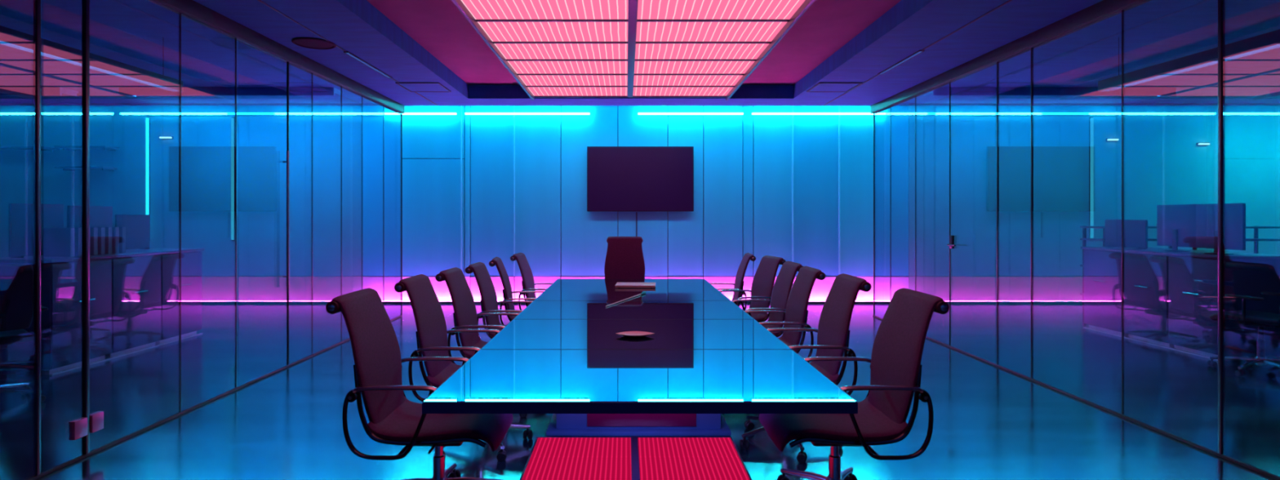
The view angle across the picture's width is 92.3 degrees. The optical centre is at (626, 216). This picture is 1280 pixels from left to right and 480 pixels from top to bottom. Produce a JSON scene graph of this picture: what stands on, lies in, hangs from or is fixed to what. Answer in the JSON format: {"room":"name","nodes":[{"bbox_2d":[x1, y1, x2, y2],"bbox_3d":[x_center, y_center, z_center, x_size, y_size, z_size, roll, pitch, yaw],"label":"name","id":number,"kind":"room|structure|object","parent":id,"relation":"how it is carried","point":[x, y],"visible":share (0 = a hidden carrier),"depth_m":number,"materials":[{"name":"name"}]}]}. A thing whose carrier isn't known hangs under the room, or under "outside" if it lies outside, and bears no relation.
{"room":"office","nodes":[
{"label":"office","id":0,"kind":"room"},
{"bbox_2d":[25,0,404,479],"bbox_3d":[-3.150,-0.075,3.505,0.090,2.950,10.209,0,0,0],"label":"wall","id":1,"kind":"structure","parent":0,"point":[192,10],"depth_m":4.09,"materials":[{"name":"glass"}]},
{"bbox_2d":[68,411,103,439],"bbox_3d":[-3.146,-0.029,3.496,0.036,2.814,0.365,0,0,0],"label":"door handle","id":2,"kind":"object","parent":1,"relation":"in","point":[77,428],"depth_m":3.54,"materials":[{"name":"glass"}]},
{"bbox_2d":[282,151,289,287],"bbox_3d":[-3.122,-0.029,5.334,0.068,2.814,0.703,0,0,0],"label":"door handle","id":3,"kind":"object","parent":1,"relation":"in","point":[287,161],"depth_m":5.62,"materials":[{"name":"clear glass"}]},
{"bbox_2d":[0,103,1279,302],"bbox_3d":[0.300,-0.350,10.039,22.200,3.500,0.122,0,0,0],"label":"wall","id":4,"kind":"structure","parent":0,"point":[797,188],"depth_m":10.00,"materials":[{"name":"glass"}]},
{"bbox_2d":[0,146,59,151],"bbox_3d":[-9.884,-1.078,9.860,1.326,0.060,0.280,0,0,0],"label":"wall shelf","id":5,"kind":"object","parent":4,"relation":"attached to","point":[2,148],"visible":0.8,"depth_m":9.82,"materials":[{"name":"metal"}]},
{"bbox_2d":[53,166,117,171],"bbox_3d":[-8.669,-0.764,9.860,0.779,0.060,0.280,0,0,0],"label":"wall shelf","id":6,"kind":"object","parent":4,"relation":"attached to","point":[64,168],"visible":0.98,"depth_m":9.81,"materials":[{"name":"metal"}]},
{"bbox_2d":[53,145,119,151],"bbox_3d":[-8.651,-1.090,9.860,0.814,0.060,0.280,0,0,0],"label":"wall shelf","id":7,"kind":"object","parent":4,"relation":"attached to","point":[70,148],"visible":0.98,"depth_m":9.80,"materials":[{"name":"metal"}]},
{"bbox_2d":[145,116,150,240],"bbox_3d":[-7.779,-0.610,9.980,0.048,2.020,0.040,0,0,0],"label":"light bar","id":8,"kind":"object","parent":4,"relation":"attached to","point":[147,118],"visible":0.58,"depth_m":9.97,"materials":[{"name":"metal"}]},
{"bbox_2d":[159,136,173,138],"bbox_3d":[-7.477,-1.279,9.975,0.200,0.040,0.050,0,0,0],"label":"lamp","id":9,"kind":"object","parent":4,"relation":"attached to","point":[160,137],"visible":1,"depth_m":9.97,"materials":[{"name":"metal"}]},
{"bbox_2d":[231,116,235,240],"bbox_3d":[-6.395,-0.610,9.980,0.048,2.020,0.040,0,0,0],"label":"light bar","id":10,"kind":"object","parent":4,"relation":"attached to","point":[233,118],"visible":1,"depth_m":9.96,"materials":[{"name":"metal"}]},
{"bbox_2d":[151,112,356,115],"bbox_3d":[-6.041,-1.665,9.966,3.314,0.040,0.042,0,0,0],"label":"light bar","id":11,"kind":"object","parent":4,"relation":"attached to","point":[152,113],"visible":1,"depth_m":9.95,"materials":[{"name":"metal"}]},
{"bbox_2d":[384,112,457,115],"bbox_3d":[-3.337,-1.665,9.966,1.163,0.040,0.042,0,0,0],"label":"light bar","id":12,"kind":"object","parent":4,"relation":"attached to","point":[385,113],"visible":1,"depth_m":9.95,"materials":[{"name":"plastic"}]},
{"bbox_2d":[464,112,590,115],"bbox_3d":[-1.605,-1.665,9.966,2.023,0.040,0.042,0,0,0],"label":"light bar","id":13,"kind":"object","parent":4,"relation":"attached to","point":[465,113],"visible":1,"depth_m":9.95,"materials":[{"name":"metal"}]},
{"bbox_2d":[586,146,693,236],"bbox_3d":[0.225,-0.393,9.948,1.720,1.475,0.103,0,0,0],"label":"wall screen","id":14,"kind":"object","parent":4,"relation":"attached to","point":[620,178],"visible":0.97,"depth_m":9.90,"materials":[{"name":"black plastic"}]},
{"bbox_2d":[637,112,743,115],"bbox_3d":[1.041,-1.665,9.966,1.709,0.040,0.042,0,0,0],"label":"light bar","id":15,"kind":"object","parent":4,"relation":"attached to","point":[638,113],"visible":1,"depth_m":9.95,"materials":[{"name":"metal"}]},
{"bbox_2d":[751,112,885,115],"bbox_3d":[3.116,-1.665,9.966,2.163,0.040,0.042,0,0,0],"label":"light bar","id":16,"kind":"object","parent":4,"relation":"attached to","point":[753,113],"visible":1,"depth_m":9.95,"materials":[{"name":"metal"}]},
{"bbox_2d":[918,112,1116,115],"bbox_3d":[6.343,-1.665,9.966,3.198,0.040,0.042,0,0,0],"label":"light bar","id":17,"kind":"object","parent":4,"relation":"attached to","point":[919,113],"visible":1,"depth_m":9.95,"materials":[{"name":"plastic"}]},
{"bbox_2d":[1088,116,1093,238],"bbox_3d":[7.558,-0.610,9.980,0.048,2.020,0.040,0,0,0],"label":"light bar","id":18,"kind":"object","parent":4,"relation":"attached to","point":[1091,118],"visible":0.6,"depth_m":9.97,"materials":[{"name":"plastic"}]},
{"bbox_2d":[1106,138,1118,141],"bbox_3d":[7.895,-1.244,9.975,0.180,0.040,0.050,0,0,0],"label":"lamp","id":19,"kind":"object","parent":4,"relation":"attached to","point":[1107,140],"visible":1,"depth_m":9.95,"materials":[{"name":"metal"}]},
{"bbox_2d":[1196,142,1209,145],"bbox_3d":[9.372,-1.174,9.975,0.180,0.040,0.050,0,0,0],"label":"lamp","id":20,"kind":"object","parent":4,"relation":"attached to","point":[1197,144],"visible":1,"depth_m":9.95,"materials":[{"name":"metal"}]},
{"bbox_2d":[0,302,1279,479],"bbox_3d":[0.300,1.450,4.200,22.200,0.100,11.600,0,0,0],"label":"floor","id":21,"kind":"structure","parent":0,"point":[991,422],"depth_m":4.42,"materials":[{"name":"concrete"}]},
{"bbox_2d":[0,263,48,402],"bbox_3d":[-4.724,0.872,4.504,0.667,1.056,0.670,0,0,37],"label":"chair","id":22,"kind":"object","parent":21,"relation":"on","point":[16,280],"visible":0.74,"depth_m":4.47,"materials":[{"name":"black plastic"}]},
{"bbox_2d":[0,258,112,375],"bbox_3d":[-5.383,0.905,5.720,0.733,0.990,0.640,0,0,0],"label":"desk","id":23,"kind":"object","parent":21,"relation":"on","point":[60,282],"visible":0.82,"depth_m":5.54,"materials":[{"name":"metal"}]},
{"bbox_2d":[0,248,204,262],"bbox_3d":[-5.402,0.395,6.360,0.735,0.030,1.960,0,0,0],"label":"countertop","id":24,"kind":"structure","parent":23,"relation":"on","point":[130,252],"depth_m":6.04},
{"bbox_2d":[8,203,63,257],"bbox_3d":[-5.600,0.130,5.840,0.100,0.500,0.520,0,0,0],"label":"divider","id":25,"kind":"object","parent":24,"relation":"on","point":[20,215],"visible":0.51,"depth_m":5.72,"materials":[{"name":"fabric"}]},
{"bbox_2d":[42,227,74,257],"bbox_3d":[-5.360,0.245,5.800,0.260,0.270,0.044,0,0,0],"label":"ring binder","id":26,"kind":"object","parent":24,"relation":"on","point":[56,242],"visible":1,"depth_m":5.78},
{"bbox_2d":[74,227,81,256],"bbox_3d":[-5.360,0.245,5.885,0.260,0.270,0.044,0,0,0],"label":"ring binder","id":27,"kind":"object","parent":24,"relation":"on","point":[77,231],"visible":0.34,"depth_m":5.86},
{"bbox_2d":[66,205,112,227],"bbox_3d":[-5.600,0.135,6.420,0.100,0.490,0.520,0,0,0],"label":"divider","id":28,"kind":"object","parent":24,"relation":"on","point":[100,215],"visible":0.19,"depth_m":6.44,"materials":[{"name":"fabric"}]},
{"bbox_2d":[89,227,90,255],"bbox_3d":[-5.360,0.245,5.970,0.260,0.270,0.044,0,0,0],"label":"ring binder","id":29,"kind":"object","parent":24,"relation":"on","point":[90,228],"visible":0.18,"depth_m":5.99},
{"bbox_2d":[90,227,97,255],"bbox_3d":[-5.360,0.245,6.055,0.260,0.270,0.044,0,0,0],"label":"ring binder","id":30,"kind":"object","parent":24,"relation":"on","point":[94,231],"visible":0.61,"depth_m":6.04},
{"bbox_2d":[89,226,111,253],"bbox_3d":[-5.360,0.245,6.225,0.260,0.270,0.044,0,0,0],"label":"ring binder","id":31,"kind":"object","parent":24,"relation":"on","point":[108,229],"visible":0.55,"depth_m":6.20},
{"bbox_2d":[97,227,105,254],"bbox_3d":[-5.360,0.245,6.140,0.260,0.270,0.044,0,0,0],"label":"ring binder","id":32,"kind":"object","parent":24,"relation":"on","point":[101,231],"visible":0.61,"depth_m":6.12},
{"bbox_2d":[111,226,119,253],"bbox_3d":[-5.360,0.245,6.310,0.260,0.270,0.044,0,0,0],"label":"ring binder","id":33,"kind":"object","parent":24,"relation":"on","point":[115,230],"visible":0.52,"depth_m":6.29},
{"bbox_2d":[119,226,125,253],"bbox_3d":[-5.360,0.245,6.395,0.260,0.270,0.044,0,0,0],"label":"ring binder","id":34,"kind":"object","parent":24,"relation":"on","point":[122,229],"visible":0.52,"depth_m":6.38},
{"bbox_2d":[115,214,150,249],"bbox_3d":[-5.600,0.180,6.970,0.100,0.400,0.460,0,0,0],"label":"divider","id":35,"kind":"object","parent":24,"relation":"on","point":[137,226],"visible":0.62,"depth_m":6.99,"materials":[{"name":"fabric"}]},
{"bbox_2d":[105,254,161,358],"bbox_3d":[-5.383,0.905,6.360,0.733,0.990,0.640,0,0,0],"label":"panel","id":36,"kind":"object","parent":21,"relation":"on","point":[135,280],"visible":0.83,"depth_m":6.32,"materials":[{"name":"glass"}]},
{"bbox_2d":[155,251,202,345],"bbox_3d":[-5.383,0.905,7.000,0.733,0.990,0.640,0,0,0],"label":"storage cabinet","id":37,"kind":"object","parent":21,"relation":"on","point":[191,262],"visible":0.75,"depth_m":6.98,"materials":[{"name":"metal"}]},
{"bbox_2d":[325,288,513,479],"bbox_3d":[-0.961,0.881,2.970,0.766,1.037,0.622,0,0,0],"label":"chair","id":38,"kind":"object","parent":21,"relation":"on","point":[393,419],"visible":0.82,"depth_m":2.83,"materials":[{"name":"black leather"}]},
{"bbox_2d":[394,274,533,462],"bbox_3d":[-0.961,0.884,3.780,0.766,1.032,0.622,0,0,0],"label":"chair","id":39,"kind":"object","parent":21,"relation":"on","point":[432,333],"visible":0.52,"depth_m":3.66,"materials":[{"name":"black leather"}]},
{"bbox_2d":[435,266,527,417],"bbox_3d":[-0.961,0.894,4.551,0.766,1.012,0.622,0,0,1],"label":"chair","id":40,"kind":"object","parent":21,"relation":"on","point":[464,314],"visible":0.41,"depth_m":4.42,"materials":[{"name":"black leather"}]},
{"bbox_2d":[465,262,532,338],"bbox_3d":[-0.951,0.901,5.300,0.766,0.998,0.622,0,0,0],"label":"chair","id":41,"kind":"object","parent":21,"relation":"on","point":[489,303],"visible":0.4,"depth_m":5.16,"materials":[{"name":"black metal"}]},
{"bbox_2d":[488,256,543,324],"bbox_3d":[-0.938,0.901,6.044,0.766,0.998,0.622,0,0,-6],"label":"chair","id":42,"kind":"object","parent":21,"relation":"on","point":[507,291],"visible":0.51,"depth_m":5.80,"materials":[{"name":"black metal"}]},
{"bbox_2d":[510,252,552,310],"bbox_3d":[-0.860,0.905,6.823,0.766,0.991,0.622,0,0,3],"label":"chair","id":43,"kind":"object","parent":21,"relation":"on","point":[528,283],"visible":0.36,"depth_m":6.68,"materials":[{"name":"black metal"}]},
{"bbox_2d":[604,236,644,279],"bbox_3d":[0.000,0.821,7.041,0.622,1.159,0.766,0,0,0],"label":"chair","id":44,"kind":"object","parent":21,"relation":"on","point":[624,259],"visible":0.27,"depth_m":7.27,"materials":[{"name":"brown leather"}]},
{"bbox_2d":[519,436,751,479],"bbox_3d":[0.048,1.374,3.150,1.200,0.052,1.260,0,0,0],"label":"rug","id":45,"kind":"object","parent":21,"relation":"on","point":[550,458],"visible":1,"depth_m":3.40,"materials":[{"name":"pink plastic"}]},
{"bbox_2d":[637,437,738,457],"bbox_3d":[0.351,1.354,3.600,0.563,0.012,0.288,0,0,0],"label":"diffuser","id":46,"kind":"object","parent":45,"relation":"attached to","point":[646,446],"depth_m":3.58,"materials":[{"name":"red plastic"}]},
{"bbox_2d":[639,457,749,479],"bbox_3d":[0.351,1.354,3.300,0.563,0.012,0.288,0,0,0],"label":"diffuser","id":47,"kind":"object","parent":45,"relation":"attached to","point":[650,468],"depth_m":3.28,"materials":[{"name":"red plastic"}]},
{"bbox_2d":[382,301,889,303],"bbox_3d":[0.150,1.380,9.898,8.860,0.036,0.044,0,0,0],"label":"light strip","id":48,"kind":"object","parent":21,"relation":"on","point":[384,302],"visible":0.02,"depth_m":9.88,"materials":[{"name":"plastic"}]},
{"bbox_2d":[422,279,857,435],"bbox_3d":[0.048,1.030,4.340,1.554,0.740,4.308,0,0,0],"label":"conference table","id":49,"kind":"object","parent":21,"relation":"on","point":[562,356],"visible":0.99,"depth_m":2.88,"materials":[{"name":"glass"}]},
{"bbox_2d":[605,291,645,306],"bbox_3d":[0.003,0.651,4.866,0.016,0.017,0.849,0,0,22],"label":"stick","id":50,"kind":"object","parent":49,"relation":"on","point":[644,292],"visible":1,"depth_m":4.88,"materials":[{"name":"silver plastic"}]},
{"bbox_2d":[614,282,655,288],"bbox_3d":[0.088,0.647,5.782,0.374,0.026,0.269,0,0,3],"label":"closed laptop","id":51,"kind":"object","parent":49,"relation":"on","point":[645,285],"visible":1,"depth_m":5.66,"materials":[{"name":"metal"}]},
{"bbox_2d":[615,331,654,337],"bbox_3d":[0.048,0.651,3.380,0.155,0.017,0.154,0,0,45],"label":"oval dish","id":52,"kind":"object","parent":49,"relation":"on","point":[629,334],"visible":1,"depth_m":3.40,"materials":[{"name":"ceramic"}]},
{"bbox_2d":[710,253,755,309],"bbox_3d":[1.020,0.905,6.797,0.766,0.991,0.622,0,0,3],"label":"chair","id":53,"kind":"object","parent":21,"relation":"on","point":[739,282],"visible":0.39,"depth_m":6.63,"materials":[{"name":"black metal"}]},
{"bbox_2d":[719,255,786,322],"bbox_3d":[1.144,0.901,6.093,0.766,0.998,0.622,0,0,-11],"label":"chair","id":54,"kind":"object","parent":21,"relation":"on","point":[763,281],"visible":0.38,"depth_m":6.08,"materials":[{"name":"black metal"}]},
{"bbox_2d":[732,261,804,337],"bbox_3d":[1.121,0.901,5.362,0.766,0.998,0.622,0,0,-2],"label":"chair","id":55,"kind":"object","parent":21,"relation":"on","point":[783,285],"visible":0.35,"depth_m":5.31,"materials":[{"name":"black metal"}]},
{"bbox_2d":[744,266,825,357],"bbox_3d":[1.061,0.894,4.640,0.766,1.012,0.622,0,0,0],"label":"chair","id":56,"kind":"object","parent":21,"relation":"on","point":[796,312],"visible":0.37,"depth_m":4.55,"materials":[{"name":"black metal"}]},
{"bbox_2d":[739,273,871,463],"bbox_3d":[1.051,0.884,3.780,0.766,1.032,0.622,0,0,0],"label":"chair","id":57,"kind":"object","parent":21,"relation":"on","point":[833,331],"visible":0.62,"depth_m":3.69,"materials":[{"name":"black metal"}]},
{"bbox_2d":[759,288,949,479],"bbox_3d":[1.061,0.881,2.930,0.766,1.037,0.622,0,0,0],"label":"chair","id":58,"kind":"object","parent":21,"relation":"on","point":[895,366],"visible":0.88,"depth_m":2.83,"materials":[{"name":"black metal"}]},
{"bbox_2d":[1083,248,1128,337],"bbox_3d":[6.074,0.905,7.420,0.733,0.990,0.600,0,0,0],"label":"storage cabinet","id":59,"kind":"object","parent":21,"relation":"on","point":[1102,268],"visible":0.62,"depth_m":7.40,"materials":[{"name":"glass"}]},
{"bbox_2d":[1124,252,1174,348],"bbox_3d":[6.074,0.905,6.820,0.733,0.990,0.600,0,0,0],"label":"storage cabinet","id":60,"kind":"object","parent":21,"relation":"on","point":[1145,275],"visible":0.48,"depth_m":6.79,"materials":[{"name":"glass"}]},
{"bbox_2d":[1080,226,1279,316],"bbox_3d":[7.600,0.765,8.400,2.500,1.270,0.400,0,0,0],"label":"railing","id":61,"kind":"object","parent":21,"relation":"on","point":[1255,239],"visible":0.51,"depth_m":8.41,"materials":[{"name":"black metal"}]},
{"bbox_2d":[1080,238,1279,240],"bbox_3d":[7.600,0.318,8.400,2.500,0.025,0.400,0,0,0],"label":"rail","id":62,"kind":"object","parent":61,"relation":"attached to","point":[1083,239],"depth_m":8.22,"materials":[{"name":"black metal"}]},
{"bbox_2d":[1167,255,1279,360],"bbox_3d":[6.074,0.905,6.220,0.733,0.990,0.600,0,0,0],"label":"desk","id":63,"kind":"object","parent":21,"relation":"on","point":[1193,282],"visible":0.69,"depth_m":5.99,"materials":[{"name":"glass"}]},
{"bbox_2d":[1080,246,1279,258],"bbox_3d":[6.090,0.395,6.820,0.740,0.030,1.840,0,0,0],"label":"countertop","id":64,"kind":"structure","parent":63,"relation":"on","point":[1193,253],"depth_m":6.45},
{"bbox_2d":[1105,219,1147,248],"bbox_3d":[5.980,0.210,7.360,0.100,0.340,0.600,0,0,0],"label":"divider","id":65,"kind":"object","parent":64,"relation":"on","point":[1135,231],"visible":1,"depth_m":7.30,"materials":[{"name":"fabric"}]},
{"bbox_2d":[1156,204,1195,251],"bbox_3d":[6.020,0.125,6.720,0.220,0.510,0.460,0,0,-3],"label":"desktop monitor","id":66,"kind":"object","parent":64,"relation":"on","point":[1175,224],"visible":0.99,"depth_m":6.70,"materials":[{"name":"plastic"}]},
{"bbox_2d":[1195,203,1245,254],"bbox_3d":[6.000,0.125,6.220,0.220,0.510,0.520,0,0,3],"label":"desktop monitor","id":67,"kind":"object","parent":64,"relation":"on","point":[1206,215],"visible":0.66,"depth_m":6.17,"materials":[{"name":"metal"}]},
{"bbox_2d":[1207,291,1279,377],"bbox_3d":[5.648,0.872,5.469,0.670,1.056,0.667,0,0,-19],"label":"chair","id":68,"kind":"object","parent":21,"relation":"on","point":[1261,319],"visible":0.98,"depth_m":5.45,"materials":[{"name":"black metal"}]},
{"bbox_2d":[0,0,1279,106],"bbox_3d":[0.300,-1.822,4.200,22.200,0.556,11.600,0,0,0],"label":"ceiling","id":69,"kind":"structure","parent":0,"point":[409,41],"depth_m":6.39,"materials":[{"name":"paint"}]},
{"bbox_2d":[0,25,33,53],"label":"linear pendant","id":70,"kind":"object","parent":69,"relation":"hanging from","point":[15,39],"depth_m":4.75,"materials":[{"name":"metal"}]},
{"bbox_2d":[0,87,78,96],"bbox_3d":[-9.200,-1.782,8.900,2.260,0.115,0.300,0,0,0],"label":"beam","id":71,"kind":"structure","parent":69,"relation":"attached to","point":[3,91],"depth_m":8.75,"materials":[{"name":"paint"}]},
{"bbox_2d":[40,38,81,66],"label":"linear pendant","id":72,"kind":"object","parent":69,"relation":"hanging from","point":[49,49],"depth_m":5.12,"materials":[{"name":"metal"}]},
{"bbox_2d":[89,53,182,91],"label":"linear pendant","id":73,"kind":"object","parent":69,"relation":"hanging from","point":[97,63],"depth_m":5.86,"materials":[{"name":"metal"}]},
{"bbox_2d":[119,87,343,96],"bbox_3d":[-5.700,-1.782,8.900,3.060,0.115,0.300,0,0,0],"label":"beam","id":74,"kind":"structure","parent":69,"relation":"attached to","point":[133,91],"depth_m":8.75,"materials":[{"name":"paint"}]},
{"bbox_2d":[291,37,336,49],"bbox_3d":[-2.790,-1.543,5.490,0.356,0.014,0.356,0,0,0],"label":"ceiling speaker","id":75,"kind":"object","parent":69,"relation":"attached to","point":[308,42],"visible":1,"depth_m":5.47,"materials":[{"name":"purple plastic"}]},
{"bbox_2d":[294,39,333,48],"bbox_3d":[-2.790,-1.542,5.490,0.308,0.009,0.308,0,0,0],"label":"grille","id":76,"kind":"object","parent":75,"relation":"attached to","point":[308,43],"depth_m":5.47,"materials":[{"name":"purple fabric"}]},
{"bbox_2d":[343,51,392,78],"bbox_3d":[-2.630,-1.543,6.305,0.044,0.014,1.086,0,0,0],"label":"recessed light","id":77,"kind":"object","parent":69,"relation":"in","point":[348,53],"visible":1,"depth_m":6.21,"materials":[{"name":"blue paint"}]},
{"bbox_2d":[395,82,451,92],"bbox_3d":[-2.420,-1.544,7.350,0.500,0.012,0.500,0,0,0],"label":"ceiling hatch","id":78,"kind":"object","parent":69,"relation":"attached to","point":[411,86],"visible":1,"depth_m":7.32,"materials":[{"name":"blue paint"}]},
{"bbox_2d":[451,0,815,100],"bbox_3d":[0.048,-1.615,4.538,2.530,0.230,6.803,0,0,0],"label":"ceiling light","id":79,"kind":"object","parent":69,"relation":"hanging from","point":[552,48],"visible":1,"depth_m":5.38,"materials":[{"name":"pink plastic"}]},
{"bbox_2d":[461,0,628,19],"bbox_3d":[-0.587,-1.556,4.538,1.200,0.012,0.587,0,0,0],"label":"diffuser","id":80,"kind":"object","parent":79,"relation":"attached to","point":[477,9],"depth_m":4.60,"materials":[{"name":"pink plastic"}]},
{"bbox_2d":[477,22,627,41],"bbox_3d":[-0.587,-1.556,5.152,1.200,0.012,0.587,0,0,0],"label":"diffuser","id":81,"kind":"object","parent":79,"relation":"attached to","point":[494,31],"depth_m":5.15,"materials":[{"name":"plastic"}]},
{"bbox_2d":[493,43,627,59],"bbox_3d":[-0.587,-1.556,5.764,1.200,0.012,0.587,0,0,0],"label":"diffuser","id":82,"kind":"object","parent":79,"relation":"attached to","point":[507,51],"depth_m":5.76,"materials":[{"name":"plastic"}]},
{"bbox_2d":[507,61,627,73],"bbox_3d":[-0.587,-1.556,6.378,1.200,0.012,0.587,0,0,0],"label":"diffuser","id":83,"kind":"object","parent":79,"relation":"attached to","point":[517,67],"depth_m":6.39,"materials":[{"name":"pink plastic"}]},
{"bbox_2d":[518,75,627,85],"bbox_3d":[-0.587,-1.556,6.990,1.200,0.012,0.587,0,0,0],"label":"diffuser","id":84,"kind":"object","parent":79,"relation":"attached to","point":[526,80],"depth_m":7.00,"materials":[{"name":"pink plastic"}]},
{"bbox_2d":[528,87,627,95],"bbox_3d":[-0.587,-1.556,7.604,1.200,0.012,0.587,0,0,0],"label":"diffuser","id":85,"kind":"object","parent":79,"relation":"attached to","point":[533,91],"depth_m":7.59,"materials":[{"name":"plastic"}]},
{"bbox_2d":[632,87,733,95],"bbox_3d":[0.683,-1.556,7.604,1.200,0.012,0.587,0,0,0],"label":"diffuser","id":86,"kind":"object","parent":79,"relation":"attached to","point":[636,91],"depth_m":7.59,"materials":[{"name":"pink plastic"}]},
{"bbox_2d":[633,75,742,85],"bbox_3d":[0.683,-1.556,6.990,1.200,0.012,0.587,0,0,0],"label":"diffuser","id":87,"kind":"object","parent":79,"relation":"attached to","point":[638,80],"depth_m":7.00,"materials":[{"name":"pink plastic"}]},
{"bbox_2d":[634,61,754,73],"bbox_3d":[0.683,-1.556,6.378,1.200,0.012,0.587,0,0,0],"label":"diffuser","id":88,"kind":"object","parent":79,"relation":"attached to","point":[640,67],"depth_m":6.39,"materials":[{"name":"pink plastic"}]},
{"bbox_2d":[635,43,769,59],"bbox_3d":[0.683,-1.556,5.764,1.200,0.012,0.587,0,0,0],"label":"diffuser","id":89,"kind":"object","parent":79,"relation":"attached to","point":[642,51],"depth_m":5.76,"materials":[{"name":"plastic"}]},
{"bbox_2d":[635,22,786,41],"bbox_3d":[0.683,-1.556,5.152,1.200,0.012,0.587,0,0,0],"label":"diffuser","id":90,"kind":"object","parent":79,"relation":"attached to","point":[645,31],"depth_m":5.15,"materials":[{"name":"pink plastic"}]},
{"bbox_2d":[636,0,804,19],"bbox_3d":[0.683,-1.556,4.538,1.200,0.012,0.587,0,0,0],"label":"diffuser","id":91,"kind":"object","parent":79,"relation":"attached to","point":[646,9],"depth_m":4.60,"materials":[{"name":"plastic"}]},
{"bbox_2d":[806,82,862,92],"bbox_3d":[2.480,-1.544,7.350,0.500,0.012,0.500,0,0,0],"label":"ceiling hatch","id":92,"kind":"object","parent":69,"relation":"attached to","point":[820,86],"visible":1,"depth_m":7.32,"materials":[{"name":"blue paint"}]},
{"bbox_2d":[877,49,924,75],"bbox_3d":[2.750,-1.543,6.190,0.044,0.014,0.956,0,0,0],"label":"recessed light","id":93,"kind":"object","parent":69,"relation":"in","point":[919,51],"visible":1,"depth_m":6.13,"materials":[{"name":"blue paint"}]},
{"bbox_2d":[924,87,1176,96],"bbox_3d":[6.100,-1.782,8.900,3.460,0.115,0.300,0,0,0],"label":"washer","id":94,"kind":"object","parent":69,"relation":"attached to","point":[1159,91],"visible":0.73,"depth_m":8.75,"materials":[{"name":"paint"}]},
{"bbox_2d":[1097,29,1279,91],"bbox_3d":[5.050,-1.580,5.300,0.120,0.520,2.400,0,0,0],"label":"ceiling light","id":95,"kind":"object","parent":69,"relation":"hanging from","point":[1269,41],"visible":0.96,"depth_m":5.41,"materials":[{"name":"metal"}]},
{"bbox_2d":[1269,89,1279,96],"bbox_3d":[10.350,-1.782,8.900,1.760,0.115,0.300,0,0,0],"label":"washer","id":96,"kind":"object","parent":69,"relation":"attached to","point":[1273,93],"visible":1,"depth_m":8.97,"materials":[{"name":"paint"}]},
{"bbox_2d":[870,0,1279,479],"bbox_3d":[3.460,-0.075,3.500,0.090,2.950,10.200,0,0,0],"label":"wall","id":97,"kind":"structure","parent":0,"point":[1101,11],"depth_m":4.51,"materials":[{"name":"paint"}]},
{"bbox_2d":[946,235,955,248],"bbox_3d":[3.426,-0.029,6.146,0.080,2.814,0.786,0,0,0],"label":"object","id":98,"kind":"structure","parent":97,"relation":"in","point":[951,244],"depth_m":6.47,"materials":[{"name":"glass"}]},
{"bbox_2d":[1080,226,1279,228],"bbox_3d":[7.600,0.147,8.400,2.500,0.025,0.400,0,0,0],"label":"rail","id":99,"kind":"object","parent":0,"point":[1083,227],"depth_m":8.21,"materials":[{"name":"black metal"}]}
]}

